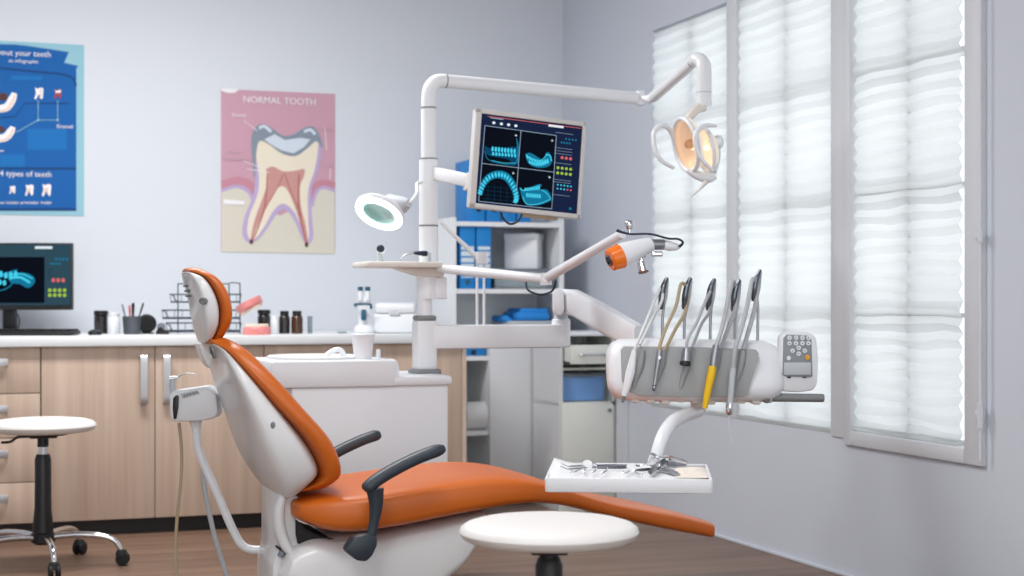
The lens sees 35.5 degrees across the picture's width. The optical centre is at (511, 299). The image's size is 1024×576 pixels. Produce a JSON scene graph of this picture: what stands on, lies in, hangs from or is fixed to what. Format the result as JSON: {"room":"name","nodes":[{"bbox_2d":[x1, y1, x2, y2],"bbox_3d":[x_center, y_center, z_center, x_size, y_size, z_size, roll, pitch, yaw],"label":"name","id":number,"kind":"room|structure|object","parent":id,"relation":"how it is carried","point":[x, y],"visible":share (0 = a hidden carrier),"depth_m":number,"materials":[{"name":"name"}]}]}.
{"room":"dental clinic","nodes":[
{"label":"dental clinic","id":0,"kind":"room"},
{"bbox_2d":[0,0,562,331],"bbox_3d":[-2.316,-0.475,7.666,5.910,2.950,0.200,0,0,-19],"label":"wall","id":1,"kind":"structure","parent":0,"point":[156,72],"depth_m":7.92,"materials":[{"name":"paint"}]},
{"bbox_2d":[0,41,83,215],"bbox_3d":[-2.356,-0.811,7.541,0.657,0.818,0.008,0,0,-19],"label":"poster","id":2,"kind":"object","parent":1,"relation":"attached to","point":[42,84],"visible":1,"depth_m":7.58,"materials":[{"name":"teal paper"}]},
{"bbox_2d":[221,88,335,253],"bbox_3d":[-1.160,-0.637,7.960,0.578,0.810,0.009,0,0,-19],"label":"poster","id":3,"kind":"object","parent":1,"relation":"attached to","point":[278,183],"visible":1,"depth_m":7.96,"materials":[{"name":"pink paper"}]},
{"bbox_2d":[0,503,840,575],"bbox_3d":[-0.742,1.050,3.184,5.910,0.100,9.700,0,0,-19],"label":"floor","id":4,"kind":"structure","parent":0,"point":[656,551],"depth_m":6.14,"materials":[{"name":"brown wood"}]},
{"bbox_2d":[0,347,39,536],"bbox_3d":[-2.355,0.599,7.035,0.500,0.802,0.953,0,0,-19],"label":"base cabinet","id":5,"kind":"object","parent":4,"relation":"on","point":[19,366],"visible":0.73,"depth_m":6.67,"materials":[{"name":"laminate"}]},
{"bbox_2d":[0,330,411,346],"bbox_3d":[-1.494,0.174,7.338,2.426,0.043,0.958,0,0,-19],"label":"countertop","id":6,"kind":"structure","parent":5,"relation":"on","point":[83,339],"depth_m":6.88,"materials":[{"name":"white"}]},
{"bbox_2d":[0,243,73,328],"bbox_3d":[-2.268,-0.054,7.330,0.529,0.412,0.170,0,0,0],"label":"computer monitor","id":7,"kind":"object","parent":6,"relation":"on","point":[33,276],"visible":0.84,"depth_m":7.28,"materials":[{"name":"black plastic"}]},
{"bbox_2d":[0,329,80,334],"bbox_3d":[-2.131,0.138,6.930,0.490,0.026,0.140,0,0,0],"label":"keyboard","id":8,"kind":"object","parent":6,"relation":"on","point":[2,331],"visible":1,"depth_m":6.86,"materials":[{"name":"black plastic"}]},
{"bbox_2d":[88,329,101,334],"bbox_3d":[-1.824,0.141,7.000,0.062,0.025,0.074,0,0,-19],"label":"computer mouse","id":9,"kind":"object","parent":6,"relation":"on","point":[94,331],"visible":0.92,"depth_m":6.97,"materials":[{"name":"black plastic"}]},
{"bbox_2d":[94,311,107,333],"bbox_3d":[-1.870,0.101,7.280,0.064,0.105,0.064,0,0,-19],"label":"jar","id":10,"kind":"object","parent":6,"relation":"on","point":[100,317],"visible":0.87,"depth_m":7.25,"materials":[{"name":"black"}]},
{"bbox_2d":[107,313,120,333],"bbox_3d":[-1.803,0.105,7.250,0.058,0.096,0.058,0,0,-19],"label":"jar","id":11,"kind":"object","parent":6,"relation":"on","point":[114,320],"visible":1,"depth_m":7.23,"materials":[{"name":"white plastic"}]},
{"bbox_2d":[122,316,141,333],"bbox_3d":[-1.698,0.113,7.150,0.084,0.080,0.084,0,0,-19],"label":"pen cup","id":12,"kind":"object","parent":6,"relation":"on","point":[131,324],"visible":1,"depth_m":7.12,"materials":[{"name":"grey metal"}]},
{"bbox_2d":[131,303,134,315],"bbox_3d":[-1.694,0.079,7.152,0.012,0.132,0.015,0,0,3],"label":"pen","id":13,"kind":"object","parent":12,"relation":"in","point":[133,304],"visible":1,"depth_m":7.15,"materials":[{"name":"black plastic"}]},
{"bbox_2d":[141,314,156,333],"bbox_3d":[-1.654,0.108,7.250,0.087,0.090,0.060,0,0,0],"label":"speaker","id":14,"kind":"object","parent":6,"relation":"on","point":[148,322],"visible":0.86,"depth_m":7.22},
{"bbox_2d":[141,316,152,330],"bbox_3d":[-1.654,0.107,7.222,0.066,0.066,0.004,0,0,0],"label":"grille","id":15,"kind":"object","parent":14,"relation":"attached to","point":[146,321],"depth_m":7.22,"materials":[{"name":"black"}]},
{"bbox_2d":[156,323,168,333],"bbox_3d":[-1.562,0.128,7.150,0.056,0.051,0.024,0,0,0],"label":"tape dispenser","id":16,"kind":"object","parent":6,"relation":"on","point":[161,326],"visible":1,"depth_m":7.14,"materials":[{"name":"black plastic"}]},
{"bbox_2d":[161,282,241,332],"bbox_3d":[-1.419,0.034,7.300,0.411,0.233,0.246,0,0,0],"label":"wire rack","id":17,"kind":"object","parent":6,"relation":"on","point":[177,301],"visible":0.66,"depth_m":7.20,"materials":[{"name":"grey metal"}]},
{"bbox_2d":[161,309,240,318],"bbox_3d":[-1.419,0.065,7.300,0.411,0.042,0.246,0,0,0],"label":"tray","id":18,"kind":"object","parent":17,"relation":"on","point":[164,310],"depth_m":7.18,"materials":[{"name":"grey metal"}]},
{"bbox_2d":[165,322,241,331],"bbox_3d":[-1.410,0.124,7.300,0.392,0.042,0.246,0,0,0],"label":"tray","id":19,"kind":"object","parent":17,"relation":"on","point":[167,323],"depth_m":7.42,"materials":[{"name":"grey metal"}]},
{"bbox_2d":[169,294,241,302],"bbox_3d":[-1.401,-0.008,7.300,0.374,0.042,0.246,0,0,0],"label":"tray","id":20,"kind":"object","parent":17,"relation":"on","point":[175,301],"depth_m":7.18,"materials":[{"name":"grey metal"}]},
{"bbox_2d":[243,324,270,334],"bbox_3d":[-1.123,0.129,7.012,0.122,0.048,0.076,0,0,0],"label":"model","id":21,"kind":"object","parent":6,"relation":"on","point":[249,329],"visible":1,"depth_m":6.99},
{"bbox_2d":[235,295,262,315],"bbox_3d":[-1.166,0.026,7.062,0.121,0.094,0.076,0,0,0],"label":"model","id":22,"kind":"object","parent":21,"relation":"on","point":[253,303],"visible":1,"depth_m":7.04},
{"bbox_2d":[258,310,269,326],"bbox_3d":[-1.155,0.099,7.450,0.060,0.108,0.059,0,0,-19],"label":"bottle","id":23,"kind":"object","parent":6,"relation":"on","point":[263,317],"visible":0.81,"depth_m":7.42,"materials":[{"name":"black"}]},
{"bbox_2d":[271,316,277,333],"bbox_3d":[-1.069,0.112,7.200,0.036,0.082,0.036,0,0,-19],"label":"bottle","id":24,"kind":"object","parent":6,"relation":"on","point":[274,322],"visible":0.94,"depth_m":7.19,"materials":[{"name":"white plastic"}]},
{"bbox_2d":[279,311,289,333],"bbox_3d":[-1.031,0.101,7.250,0.050,0.104,0.049,0,0,-19],"label":"bottle","id":25,"kind":"object","parent":6,"relation":"on","point":[284,319],"visible":1,"depth_m":7.23,"materials":[{"name":"black"}]},
{"bbox_2d":[291,311,302,333],"bbox_3d":[-0.974,0.101,7.250,0.053,0.104,0.052,0,0,-19],"label":"bottle","id":26,"kind":"object","parent":6,"relation":"on","point":[296,319],"visible":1,"depth_m":7.23,"materials":[{"name":"brown glass"}]},
{"bbox_2d":[354,287,373,332],"bbox_3d":[-0.678,0.046,7.299,0.097,0.214,0.091,0,0,-19],"label":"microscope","id":27,"kind":"object","parent":6,"relation":"on","point":[364,305],"visible":0.94,"depth_m":7.29,"materials":[{"name":"white plastic"}]},
{"bbox_2d":[373,303,416,332],"bbox_3d":[-0.536,0.083,7.396,0.200,0.139,0.168,0,0,0],"label":"box","id":28,"kind":"object","parent":6,"relation":"on","point":[391,317],"visible":0.84,"depth_m":7.32,"materials":[{"name":"white plastic"}]},
{"bbox_2d":[0,416,129,575],"bbox_3d":[-1.746,0.721,5.984,0.613,0.558,0.599,0,0,-19],"label":"stool","id":29,"kind":"object","parent":4,"relation":"on","point":[41,428],"visible":1,"depth_m":5.97,"materials":[{"name":"white plastic"}]},
{"bbox_2d":[47,562,59,569],"bbox_3d":[-1.641,0.952,5.736,0.048,0.027,0.047,0,0,-19],"label":"hood","id":30,"kind":"object","parent":29,"relation":"attached to","point":[52,565],"depth_m":5.72,"materials":[{"name":"black plastic"}]},
{"bbox_2d":[74,539,84,545],"bbox_3d":[-1.699,0.952,6.283,0.048,0.027,0.047,0,0,-19],"label":"hood","id":31,"kind":"object","parent":29,"relation":"attached to","point":[78,542],"depth_m":6.27,"materials":[{"name":"black plastic"}]},
{"bbox_2d":[115,549,127,555],"bbox_3d":[-1.471,0.952,6.030,0.048,0.027,0.047,0,0,-19],"label":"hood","id":32,"kind":"object","parent":29,"relation":"attached to","point":[120,552],"depth_m":6.01,"materials":[{"name":"black plastic"}]},
{"bbox_2d":[40,345,262,533],"bbox_3d":[-1.676,0.599,7.270,0.938,0.802,0.962,0,0,-19],"label":"base cabinet","id":33,"kind":"object","parent":4,"relation":"on","point":[120,475],"visible":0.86,"depth_m":6.83,"materials":[{"name":"laminate"}]},
{"bbox_2d":[261,344,465,526],"bbox_3d":[-0.795,0.598,7.579,0.928,0.804,0.962,0,0,-19],"label":"base cabinet","id":34,"kind":"object","parent":4,"relation":"on","point":[451,362],"visible":0.07,"depth_m":7.29,"materials":[{"name":"laminate"}]},
{"bbox_2d":[255,158,569,524],"bbox_3d":[-0.329,0.239,5.670,1.139,1.481,0.422,0,0,-19],"label":"dental cuspidor unit","id":35,"kind":"object","parent":4,"relation":"on","point":[348,397],"depth_m":5.47,"materials":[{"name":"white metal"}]},
{"bbox_2d":[351,333,374,358],"bbox_3d":[-0.509,0.159,5.470,0.081,0.087,0.081,0,0,-19],"label":"paper cup","id":36,"kind":"object","parent":35,"relation":"on","point":[362,342],"visible":1,"depth_m":5.44,"materials":[{"name":"white paper"}]},
{"bbox_2d":[376,245,385,260],"bbox_3d":[-0.459,-0.163,5.613,0.033,0.062,0.034,0,0,-7],"label":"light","id":37,"kind":"object","parent":35,"relation":"on","point":[381,249],"visible":0.94,"depth_m":5.60,"materials":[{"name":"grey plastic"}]},
{"bbox_2d":[355,180,422,229],"bbox_3d":[-0.406,-0.329,5.477,0.262,0.179,0.180,0,0,-19],"label":"lamp","id":38,"kind":"object","parent":35,"relation":"attached to","point":[380,211],"visible":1,"depth_m":5.43,"materials":[{"name":"white plastic"}]},
{"bbox_2d":[352,261,441,267],"bbox_3d":[-0.405,-0.123,5.634,0.271,0.020,0.220,0,0,-19],"label":"shelf","id":39,"kind":"object","parent":35,"relation":"attached to","point":[368,264],"depth_m":5.54,"materials":[{"name":"white plastic"}]},
{"bbox_2d":[400,251,430,261],"bbox_3d":[-0.335,-0.152,5.593,0.118,0.041,0.022,0,0,-26],"label":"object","id":40,"kind":"object","parent":35,"relation":"on","point":[421,253],"visible":0.99,"depth_m":5.59,"materials":[{"name":"white plastic"}]},
{"bbox_2d":[432,108,586,224],"bbox_3d":[-0.017,-0.454,5.609,0.491,0.392,0.315,0,0,-19],"label":"monitor","id":41,"kind":"object","parent":35,"relation":"attached to","point":[530,166],"visible":1,"depth_m":5.48,"materials":[{"name":"grey"}]},
{"bbox_2d":[522,214,557,220],"bbox_3d":[0.097,-0.290,5.520,0.131,0.030,0.012,0,0,-20],"label":"cable tray","id":42,"kind":"object","parent":41,"relation":"on","point":[537,216],"depth_m":5.51,"materials":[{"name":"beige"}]},
{"bbox_2d":[436,220,683,295],"bbox_3d":[0.092,-0.130,5.229,0.222,0.230,1.130,0,0,-38],"label":"machine","id":43,"kind":"object","parent":35,"relation":"attached to","point":[621,255],"visible":1,"depth_m":4.99,"materials":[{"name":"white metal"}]},
{"bbox_2d":[421,52,723,196],"bbox_3d":[0.208,-0.607,5.591,0.949,0.514,0.684,0,0,-19],"label":"light","id":44,"kind":"object","parent":35,"relation":"attached to","point":[694,147],"visible":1,"depth_m":5.65,"materials":[{"name":"white metal"}]},
{"bbox_2d":[552,269,824,411],"bbox_3d":[0.417,0.121,5.238,0.602,0.427,1.348,0,0,-19],"label":"dental instrument unit","id":45,"kind":"object","parent":35,"relation":"attached to","point":[759,378],"visible":0.98,"depth_m":4.69,"materials":[{"name":"grey plastic"}]},
{"bbox_2d":[545,406,712,493],"bbox_3d":[0.329,0.402,4.430,0.426,0.176,0.751,0,0,5],"label":"tray","id":46,"kind":"object","parent":45,"relation":"attached to","point":[561,480],"visible":0.82,"depth_m":4.07,"materials":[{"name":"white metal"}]},
{"bbox_2d":[558,465,593,469],"bbox_3d":[0.172,0.446,4.274,0.124,0.012,0.006,0,0,-36],"label":"probe","id":47,"kind":"object","parent":46,"relation":"on","point":[592,465],"visible":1,"depth_m":4.26,"materials":[{"name":"silver metal"}]},
{"bbox_2d":[559,463,596,466],"bbox_3d":[0.178,0.447,4.336,0.119,0.012,0.006,0,0,-24],"label":"probe","id":48,"kind":"object","parent":46,"relation":"on","point":[561,463],"visible":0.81,"depth_m":4.33,"materials":[{"name":"silver metal"}]},
{"bbox_2d":[583,460,626,468],"bbox_3d":[0.251,0.442,4.303,0.122,0.024,0.020,0,0,0],"label":"mirror","id":49,"kind":"object","parent":46,"relation":"on","point":[587,463],"visible":0.95,"depth_m":4.30,"materials":[{"name":"silver metal"}]},
{"bbox_2d":[594,463,647,466],"bbox_3d":[0.286,0.447,4.348,0.168,0.013,0.008,0,0,8],"label":"probe","id":50,"kind":"object","parent":46,"relation":"on","point":[644,463],"visible":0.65,"depth_m":4.35,"materials":[{"name":"silver metal"}]},
{"bbox_2d":[626,463,657,470],"bbox_3d":[0.363,0.442,4.246,0.137,0.024,0.021,0,0,-30],"label":"mirror","id":51,"kind":"object","parent":46,"relation":"on","point":[630,466],"visible":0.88,"depth_m":4.22,"materials":[{"name":"silver metal"}]},
{"bbox_2d":[648,458,668,474],"bbox_3d":[0.384,0.439,4.238,0.022,0.022,0.250,0,0,16],"label":"forceps","id":52,"kind":"object","parent":46,"relation":"on","point":[656,466],"visible":0.99,"depth_m":4.22,"materials":[{"name":"silver metal"}]},
{"bbox_2d":[652,463,679,475],"bbox_3d":[0.409,0.444,4.203,0.022,0.019,0.175,0,0,-17],"label":"forceps","id":53,"kind":"object","parent":46,"relation":"on","point":[661,468],"visible":0.84,"depth_m":4.18,"materials":[{"name":"silver metal"}]},
{"bbox_2d":[647,453,686,463],"bbox_3d":[0.423,0.434,4.371,0.120,0.030,0.038,0,0,21],"label":"forceps","id":54,"kind":"object","parent":46,"relation":"on","point":[655,456],"visible":0.94,"depth_m":4.37,"materials":[{"name":"silver metal"}]},
{"bbox_2d":[664,461,686,466],"bbox_3d":[0.447,0.450,4.390,0.073,0.012,0.012,0,0,40],"label":"elevator","id":55,"kind":"object","parent":46,"relation":"on","point":[669,462],"visible":0.79,"depth_m":4.38,"materials":[{"name":"grey metal"}]},
{"bbox_2d":[674,467,707,477],"bbox_3d":[0.473,0.450,4.214,0.090,0.014,0.231,0,0,6],"label":"pad","id":56,"kind":"object","parent":46,"relation":"on","point":[687,472],"visible":0.96,"depth_m":4.15,"materials":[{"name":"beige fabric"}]},
{"bbox_2d":[621,287,663,402],"bbox_3d":[0.400,0.129,4.711,0.049,0.339,0.210,0,0,39],"label":"scaler handpiece","id":57,"kind":"object","parent":45,"relation":"hanging from","point":[630,371],"visible":1,"depth_m":4.64,"materials":[{"name":"white plastic"}]},
{"bbox_2d":[652,282,688,390],"bbox_3d":[0.474,0.105,4.719,0.028,0.320,0.204,0,0,35],"label":"turbine handpiece","id":58,"kind":"object","parent":45,"relation":"attached to","point":[659,356],"visible":1,"depth_m":4.69,"materials":[{"name":"beige"}]},
{"bbox_2d":[680,291,712,365],"bbox_3d":[0.547,0.081,4.716,0.032,0.223,0.209,0,0,31],"label":"dental handpiece","id":59,"kind":"object","parent":45,"relation":"hanging from","point":[685,360],"visible":1,"depth_m":4.67,"materials":[{"name":"grey"}]},
{"bbox_2d":[680,360,690,365],"bbox_3d":[0.502,0.184,4.640,0.033,0.018,0.032,0,0,-19],"label":"socket","id":60,"kind":"object","parent":59,"relation":"attached to","point":[682,362],"depth_m":4.63,"materials":[{"name":"black plastic"}]},
{"bbox_2d":[702,279,737,408],"bbox_3d":[0.627,0.127,4.714,0.043,0.378,0.206,0,0,36],"label":"suction nozzle","id":61,"kind":"object","parent":45,"relation":"attached to","point":[716,347],"visible":1,"depth_m":4.65,"materials":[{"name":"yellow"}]},
{"bbox_2d":[726,277,758,442],"bbox_3d":[0.688,0.173,4.717,0.035,0.485,0.204,0,0,34],"label":"saliva ejector","id":62,"kind":"object","parent":45,"relation":"attached to","point":[732,374],"visible":1,"depth_m":4.67,"materials":[{"name":"grey plastic"}]},
{"bbox_2d":[777,331,817,391],"bbox_3d":[0.834,0.182,4.729,0.133,0.178,0.072,0,0,1],"label":"control panel","id":63,"kind":"object","parent":45,"relation":"on","point":[797,351],"visible":0.98,"depth_m":4.70,"materials":[{"name":"white plastic"}]},
{"bbox_2d":[181,267,714,575],"bbox_3d":[-0.169,0.455,4.705,1.571,1.091,0.700,0,0,-19],"label":"dental chair","id":64,"kind":"object","parent":4,"relation":"on","point":[405,517],"visible":0.99,"depth_m":4.40,"materials":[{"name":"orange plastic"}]},
{"bbox_2d":[182,267,231,337],"bbox_3d":[-0.855,0.011,4.469,0.121,0.204,0.274,0,0,-19],"label":"cushion","id":65,"kind":"object","parent":64,"relation":"on","point":[210,306],"depth_m":4.36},
{"bbox_2d":[170,385,258,553],"bbox_3d":[-0.863,0.501,4.712,0.276,0.498,0.096,0,0,0],"label":"holder","id":66,"kind":"object","parent":64,"relation":"attached to","point":[195,405],"visible":0.92,"depth_m":4.68,"materials":[{"name":"white plastic"}]},
{"bbox_2d":[174,423,182,575],"bbox_3d":[-0.984,0.673,4.720,0.028,0.622,0.010,0,0,0],"label":"hose","id":67,"kind":"object","parent":66,"relation":"hanging from","point":[178,424],"visible":1,"depth_m":4.72,"materials":[{"name":"beige"}]},
{"bbox_2d":[169,373,195,394],"bbox_3d":[-0.966,0.249,4.687,0.079,0.072,0.020,0,0,6],"label":"syringe","id":68,"kind":"object","parent":66,"relation":"in","point":[172,385],"visible":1,"depth_m":4.68,"materials":[{"name":"grey plastic"}]},
{"bbox_2d":[200,470,229,575],"bbox_3d":[-0.833,0.730,4.745,0.182,0.452,0.034,0,0,10],"label":"hose","id":69,"kind":"object","parent":64,"relation":"attached to","point":[203,479],"visible":0.99,"depth_m":4.74,"materials":[{"name":"grey rubber"}]},
{"bbox_2d":[202,338,340,491],"bbox_3d":[-0.697,0.316,4.525,0.349,0.429,0.526,0,0,-19],"label":"backrest cushion","id":70,"kind":"object","parent":64,"relation":"on","point":[280,443],"depth_m":4.31,"materials":[{"name":"white plastic"}]},
{"bbox_2d":[432,217,563,476],"bbox_3d":[-0.071,0.298,8.036,0.584,1.403,0.368,0,0,-19],"label":"shelf unit","id":71,"kind":"object","parent":4,"relation":"on","point":[502,378],"visible":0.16,"depth_m":7.90,"materials":[{"name":"white"}]},
{"bbox_2d":[456,226,474,288],"bbox_3d":[-0.262,-0.208,7.956,0.080,0.306,0.273,0,0,-19],"label":"ring binder","id":72,"kind":"object","parent":71,"relation":"on","point":[466,233],"visible":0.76,"depth_m":7.83,"materials":[{"name":"blue plastic"}]},
{"bbox_2d":[456,159,484,221],"bbox_3d":[-0.208,-0.538,7.975,0.070,0.308,0.273,0,0,-19],"label":"ring binder","id":73,"kind":"object","parent":71,"relation":"on","point":[463,213],"visible":0.52,"depth_m":7.95,"materials":[{"name":"blue plastic"}]},
{"bbox_2d":[466,349,485,355],"bbox_3d":[-0.233,0.229,7.966,0.127,0.088,0.273,0,0,-19],"label":"ring binder","id":74,"kind":"object","parent":71,"relation":"on","point":[469,352],"visible":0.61,"depth_m":7.84,"materials":[{"name":"blue"}]},
{"bbox_2d":[466,401,487,429],"bbox_3d":[-0.142,0.571,7.920,0.217,0.138,0.138,0,0,-19],"label":"paper roll","id":75,"kind":"object","parent":71,"relation":"on","point":[476,412],"visible":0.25,"depth_m":7.85,"materials":[{"name":"white paper"}]},
{"bbox_2d":[475,226,490,288],"bbox_3d":[-0.182,-0.208,7.984,0.076,0.306,0.273,0,0,-19],"label":"ring binder","id":76,"kind":"object","parent":71,"relation":"on","point":[482,234],"visible":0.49,"depth_m":7.86,"materials":[{"name":"blue plastic"}]},
{"bbox_2d":[485,210,500,221],"bbox_3d":[-0.134,-0.538,8.001,0.073,0.308,0.273,0,0,-19],"label":"ring binder","id":77,"kind":"object","parent":71,"relation":"on","point":[490,216],"visible":0.2,"depth_m":7.88,"materials":[{"name":"blue plastic"}]},
{"bbox_2d":[500,212,515,221],"bbox_3d":[-0.059,-0.534,8.027,0.071,0.299,0.273,0,0,-19],"label":"ring binder","id":78,"kind":"object","parent":71,"relation":"on","point":[510,217],"visible":0.1,"depth_m":7.90,"materials":[{"name":"blue plastic"}]},
{"bbox_2d":[491,280,547,287],"bbox_3d":[0.017,-0.106,8.058,0.328,0.101,0.305,0,0,-19],"label":"plastic tray","id":79,"kind":"object","parent":71,"relation":"on","point":[494,283],"visible":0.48,"depth_m":7.93,"materials":[{"name":"white plastic"}]},
{"bbox_2d":[504,233,543,268],"bbox_3d":[0.061,-0.245,8.082,0.176,0.176,0.158,0,0,13],"label":"storage box","id":80,"kind":"object","parent":79,"relation":"on","point":[522,250],"visible":1,"depth_m":8.01,"materials":[{"name":"white plastic"}]},
{"bbox_2d":[491,308,551,324],"bbox_3d":[0.045,0.095,8.079,0.262,0.108,0.305,0,0,-19],"label":"stack","id":81,"kind":"object","parent":71,"relation":"on","point":[513,315],"visible":0.72,"depth_m":7.97,"materials":[{"name":"blue plastic"}]},
{"bbox_2d":[516,213,530,222],"bbox_3d":[0.015,-0.534,8.053,0.072,0.299,0.273,0,0,-19],"label":"ring binder","id":82,"kind":"object","parent":71,"relation":"on","point":[523,219],"visible":0.07,"depth_m":7.93,"materials":[{"name":"blue plastic"}]},
{"bbox_2d":[459,511,638,575],"bbox_3d":[0.061,0.736,3.463,0.599,0.528,0.613,0,0,0],"label":"stool","id":83,"kind":"object","parent":4,"relation":"on","point":[548,535],"visible":1,"depth_m":3.36,"materials":[{"name":"white plastic"}]},
{"bbox_2d":[533,330,614,511],"bbox_3d":[0.321,0.575,7.706,0.290,0.849,0.491,0,0,-19],"label":"base cabinet","id":84,"kind":"object","parent":4,"relation":"on","point":[569,431],"visible":0.68,"depth_m":7.61,"materials":[{"name":"white"}]},
{"bbox_2d":[563,375,602,400],"bbox_3d":[0.306,0.416,7.733,0.225,0.135,0.230,0,0,-19],"label":"box","id":85,"kind":"object","parent":84,"relation":"in","point":[575,387],"visible":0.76,"depth_m":7.63,"materials":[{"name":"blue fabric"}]},
{"bbox_2d":[563,0,1023,575],"bbox_3d":[1.961,-0.475,4.027,0.250,2.950,9.500,0,0,-19],"label":"wall","id":86,"kind":"structure","parent":0,"point":[811,496],"depth_m":5.94,"materials":[{"name":"paint"}]},
{"bbox_2d":[615,397,627,499],"bbox_3d":[0.525,0.585,7.646,0.059,0.829,0.020,0,0,-19],"label":"trim","id":87,"kind":"structure","parent":86,"relation":"attached to","point":[621,409],"depth_m":7.64,"materials":[{"name":"white"}]},
{"bbox_2d":[651,6,726,416],"bbox_3d":[0.781,-0.372,7.041,0.026,1.723,0.762,0,0,-19],"label":"blind","id":88,"kind":"object","parent":86,"relation":"attached to","point":[699,220],"visible":0.59,"depth_m":7.04,"materials":[{"name":"fabric"}]},
{"bbox_2d":[656,5,725,32],"bbox_3d":[0.836,-0.378,7.053,0.089,1.735,0.785,0,0,-19],"label":"window","id":89,"kind":"structure","parent":86,"relation":"in","point":[703,14],"depth_m":7.04,"materials":[{"name":"white paint"}]},
{"bbox_2d":[726,0,741,418],"bbox_3d":[0.962,-0.378,6.655,0.114,1.735,0.090,0,0,-19],"label":"window frame","id":90,"kind":"structure","parent":86,"relation":"attached to","point":[732,6],"depth_m":6.62,"materials":[{"name":"white paint"}]},
{"bbox_2d":[736,0,830,432],"bbox_3d":[1.060,-0.372,6.246,0.026,1.723,0.753,0,0,-19],"label":"blind","id":91,"kind":"object","parent":86,"relation":"attached to","point":[784,66],"visible":0.8,"depth_m":6.22,"materials":[{"name":"fabric"}]},
{"bbox_2d":[714,533,853,575],"bbox_3d":[1.987,0.994,3.559,0.012,0.012,8.600,0,0,-19],"label":"baseboard","id":92,"kind":"structure","parent":86,"relation":"attached to","point":[715,535],"depth_m":6.20,"materials":[{"name":"paint"}]},
{"bbox_2d":[831,0,842,437],"bbox_3d":[1.247,-0.378,5.838,0.118,1.755,0.130,0,0,-19],"label":"trim","id":93,"kind":"structure","parent":86,"relation":"attached to","point":[836,5],"depth_m":5.83,"materials":[{"name":"white paint"}]},
{"bbox_2d":[843,0,985,466],"bbox_3d":[1.389,-0.371,5.413,0.120,1.787,0.825,0,0,-19],"label":"window","id":94,"kind":"structure","parent":86,"relation":"in","point":[968,453],"depth_m":5.08,"materials":[{"name":"white paint"}]},
{"bbox_2d":[853,0,963,444],"bbox_3d":[1.339,-0.368,5.442,0.026,1.670,0.638,0,0,-19],"label":"blind","id":95,"kind":"object","parent":94,"relation":"attached to","point":[908,233],"visible":0.99,"depth_m":5.42,"materials":[{"name":"fabric"}]},
{"bbox_2d":[975,0,984,460],"bbox_3d":[1.460,-0.350,4.998,0.028,1.700,0.038,0,0,-19],"label":"rod","id":96,"kind":"object","parent":94,"relation":"attached to","point":[979,413],"visible":1,"depth_m":4.98,"materials":[{"name":"white paint"}]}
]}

